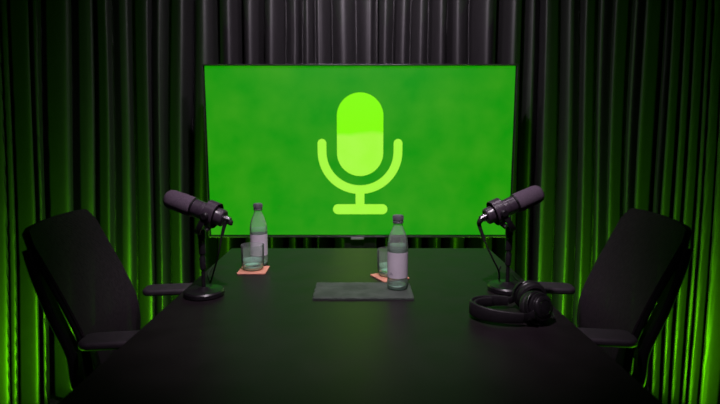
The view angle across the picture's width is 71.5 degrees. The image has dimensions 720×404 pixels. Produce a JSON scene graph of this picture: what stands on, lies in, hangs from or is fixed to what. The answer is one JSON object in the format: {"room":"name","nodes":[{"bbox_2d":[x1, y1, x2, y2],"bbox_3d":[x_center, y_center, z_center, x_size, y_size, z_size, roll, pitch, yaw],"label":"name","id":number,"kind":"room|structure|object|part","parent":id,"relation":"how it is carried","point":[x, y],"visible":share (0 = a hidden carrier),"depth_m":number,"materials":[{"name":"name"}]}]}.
{"room":"studio","nodes":[
{"label":"studio","id":0,"kind":"room"},
{"bbox_2d":[50,387,661,403],"bbox_3d":[0.000,1.134,0.936,4.200,0.100,4.350,0,8,0],"label":"floor","id":1,"kind":"structure","parent":0,"point":[53,399],"depth_m":2.28,"materials":[{"name":"carpet"}]},
{"bbox_2d":[22,209,191,389],"bbox_3d":[-0.576,0.508,1.629,0.728,0.955,0.582,-1,8,-8],"label":"office chair","id":2,"kind":"object","parent":1,"relation":"on","point":[71,263],"visible":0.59,"depth_m":1.44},
{"bbox_3d":[-0.846,0.287,1.536,0.177,0.492,0.443,-1,8,-8],"label":"backrest frame","id":3,"kind":"part","parent":2,"relation":"part of","materials":[{"name":"plastic"}]},
{"bbox_3d":[-0.836,0.283,1.537,0.167,0.485,0.444,-1,8,-8],"label":"backrest","id":4,"kind":"part","parent":2,"relation":"part of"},
{"bbox_3d":[-0.608,0.372,1.355,0.280,0.022,0.085,-1,8,-8],"label":"armrest","id":5,"kind":"part","parent":2,"relation":"part of","materials":[{"name":"black plastic"}]},
{"bbox_3d":[-0.630,0.312,1.796,0.280,0.022,0.085,-1,8,-8],"label":"armrest","id":6,"kind":"part","parent":2,"relation":"part of","materials":[{"name":"black plastic"}]},
{"bbox_2d":[57,248,662,403],"bbox_3d":[0.000,0.680,1.157,1.046,0.740,1.870,0,8,0],"label":"conference table","id":7,"kind":"object","parent":1,"relation":"on","point":[266,340],"visible":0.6,"depth_m":1.08,"materials":[{"name":"laminate"}]},
{"bbox_2d":[163,190,232,300],"bbox_3d":[-0.509,0.104,1.527,0.173,0.303,0.366,-4,9,-26],"label":"desk microphone","id":8,"kind":"object","parent":7,"relation":"on","point":[211,214],"visible":1,"depth_m":1.40,"materials":[{"name":"black metal"}]},
{"bbox_2d":[237,266,269,274],"bbox_3d":[-0.361,0.231,1.697,0.096,0.004,0.096,0,8,0],"label":"coaster","id":9,"kind":"object","parent":7,"relation":"on","point":[264,269],"visible":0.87,"depth_m":1.67,"materials":[{"name":"fabric"}]},
{"bbox_2d":[241,243,263,270],"bbox_3d":[-0.363,0.186,1.696,0.077,0.086,0.077,0,8,0],"label":"drinking glass","id":10,"kind":"object","parent":9,"relation":"on","point":[249,266],"visible":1,"depth_m":1.69,"materials":[{"name":"green"}]},
{"bbox_3d":[-0.363,0.221,1.700,0.065,0.014,0.065,0,8,0],"label":"glass","id":11,"kind":"part","parent":10,"relation":"part of","materials":[{"name":"green"}]},
{"bbox_2d":[250,203,267,264],"bbox_3d":[-0.358,0.113,1.766,0.061,0.220,0.061,0,8,0],"label":"water bottle","id":12,"kind":"object","parent":7,"relation":"on","point":[257,239],"visible":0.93,"depth_m":1.75,"materials":[{"name":"clear glass"}]},
{"bbox_3d":[-0.358,0.215,1.780,0.059,0.011,0.059,0,8,0],"label":"glass","id":13,"kind":"part","parent":12,"relation":"part of","materials":[{"name":"green"}]},
{"bbox_2d":[313,282,413,299],"bbox_3d":[0.009,0.260,1.474,0.288,0.006,0.155,0,8,0],"label":"tray","id":14,"kind":"object","parent":7,"relation":"on","point":[323,290],"visible":0.89,"depth_m":1.45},
{"bbox_2d":[387,214,407,289],"bbox_3d":[0.111,0.146,1.471,0.061,0.220,0.061,0,8,0],"label":"water bottle","id":15,"kind":"object","parent":14,"relation":"on","point":[397,259],"visible":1,"depth_m":1.46,"materials":[{"name":"clear glass"}]},
{"bbox_3d":[0.111,0.249,1.485,0.059,0.011,0.059,0,8,0],"label":"glass","id":16,"kind":"part","parent":15,"relation":"part of","materials":[{"name":"green"}]},
{"bbox_2d":[370,273,408,281],"bbox_3d":[0.096,0.241,1.620,0.095,0.004,0.095,-4,9,-28],"label":"coaster","id":17,"kind":"object","parent":7,"relation":"on","point":[376,275],"visible":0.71,"depth_m":1.59,"materials":[{"name":"fabric"}]},
{"bbox_2d":[377,248,386,276],"bbox_3d":[0.094,0.195,1.624,0.077,0.086,0.077,0,8,0],"label":"drinking glass","id":18,"kind":"object","parent":17,"relation":"on","point":[382,272],"visible":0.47,"depth_m":1.62,"materials":[{"name":"green"}]},
{"bbox_3d":[0.094,0.231,1.629,0.065,0.014,0.065,0,8,0],"label":"glass","id":19,"kind":"part","parent":18,"relation":"part of","materials":[{"name":"green"}]},
{"bbox_2d":[477,185,544,295],"bbox_3d":[0.485,0.098,1.550,0.169,0.314,0.316,4,9,29],"label":"desk microphone","id":20,"kind":"object","parent":7,"relation":"on","point":[497,211],"visible":0.98,"depth_m":1.44,"materials":[{"name":"black metal"}]},
{"bbox_2d":[469,274,555,325],"bbox_3d":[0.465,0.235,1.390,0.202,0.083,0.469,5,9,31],"label":"headphones","id":21,"kind":"object","parent":7,"relation":"on","point":[532,300],"visible":0.99,"depth_m":1.22,"materials":[{"name":"black plastic"}]},
{"bbox_2d":[473,297,502,310],"bbox_3d":[0.317,0.268,1.264,0.064,0.028,0.113,0,8,0],"label":"cushion","id":22,"kind":"object","parent":21,"relation":"on","point":[479,303],"depth_m":1.30,"materials":[{"name":"black leather"}]},
{"bbox_2d":[519,291,531,322],"bbox_3d":[0.427,0.259,1.236,0.079,0.076,0.037,-4,9,-27],"label":"cushion","id":23,"kind":"object","parent":21,"relation":"on","point":[525,302],"depth_m":1.21,"materials":[{"name":"black leather"}]},
{"bbox_2d":[515,280,540,304],"bbox_3d":[0.446,0.243,1.324,0.080,0.080,0.042,0,8,0],"label":"ear cup","id":24,"kind":"object","parent":21,"relation":"on","point":[520,286],"depth_m":1.30,"materials":[{"name":"black plastic"}]},
{"bbox_2d":[517,283,546,303],"bbox_3d":[0.448,0.248,1.301,0.079,0.078,0.030,0,8,0],"label":"cushion","id":25,"kind":"object","parent":21,"relation":"on","point":[522,288],"depth_m":1.29,"materials":[{"name":"black leather"}]},
{"bbox_2d":[524,291,552,323],"bbox_3d":[0.434,0.258,1.215,0.075,0.078,0.064,0,8,0],"label":"ear cup","id":26,"kind":"object","parent":21,"relation":"on","point":[538,307],"depth_m":1.20,"materials":[{"name":"black plastic"}]},
{"bbox_2d":[202,64,517,247],"bbox_3d":[0.000,0.118,2.408,1.446,1.516,0.340,0,8,0],"label":"television","id":27,"kind":"object","parent":1,"relation":"on","point":[326,150],"visible":0.77,"depth_m":2.34,"materials":[{"name":"metal"}]},
{"bbox_2d":[539,208,692,385],"bbox_3d":[0.570,0.511,1.601,0.728,0.955,0.582,1,8,8],"label":"office chair","id":28,"kind":"object","parent":1,"relation":"on","point":[643,264],"visible":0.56,"depth_m":1.46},
{"bbox_3d":[0.630,0.309,1.816,0.280,0.022,0.085,1,8,8],"label":"armrest","id":29,"kind":"part","parent":28,"relation":"part of","materials":[{"name":"black plastic"}]},
{"bbox_3d":[0.608,0.369,1.375,0.280,0.022,0.085,1,8,8],"label":"armrest","id":30,"kind":"part","parent":28,"relation":"part of","materials":[{"name":"black plastic"}]},
{"bbox_3d":[0.836,0.280,1.557,0.167,0.485,0.444,1,8,8],"label":"backrest","id":31,"kind":"part","parent":28,"relation":"part of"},
{"bbox_3d":[0.846,0.285,1.556,0.177,0.492,0.443,1,8,8],"label":"backrest frame","id":32,"kind":"part","parent":28,"relation":"part of","materials":[{"name":"plastic"}]},
{"bbox_2d":[378,0,378,57],"bbox_3d":[0.000,-0.539,2.853,4.000,2.700,0.100,0,8,0],"label":"wall","id":33,"kind":"structure","parent":0,"point":[378,0],"depth_m":2.75,"materials":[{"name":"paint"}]},
{"bbox_3d":[0.000,-1.640,0.559,4.200,0.100,4.350,0,8,0],"label":"ceiling","id":34,"kind":"structure","parent":0,"visible":0},
{"bbox_3d":[0.000,-1.567,0.614,3.280,0.060,3.640,0,8,0],"label":"track","id":35,"kind":"object","parent":34,"relation":"attached to","visible":0},
{"bbox_2d":[0,0,377,403],"bbox_3d":[-1.268,-0.262,0.999,1.258,2.610,3.996,3,8,23],"label":"curtain","id":36,"kind":"object","parent":35,"relation":"hanging from","point":[101,101],"visible":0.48,"depth_m":2.33,"materials":[{"name":"fabric"}]},
{"bbox_2d":[377,0,719,403],"bbox_3d":[1.306,-0.256,0.956,1.149,2.610,3.923,-3,8,-21],"label":"curtain","id":37,"kind":"object","parent":35,"relation":"hanging from","point":[618,101],"visible":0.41,"depth_m":2.31,"materials":[{"name":"fabric"}]}
]}

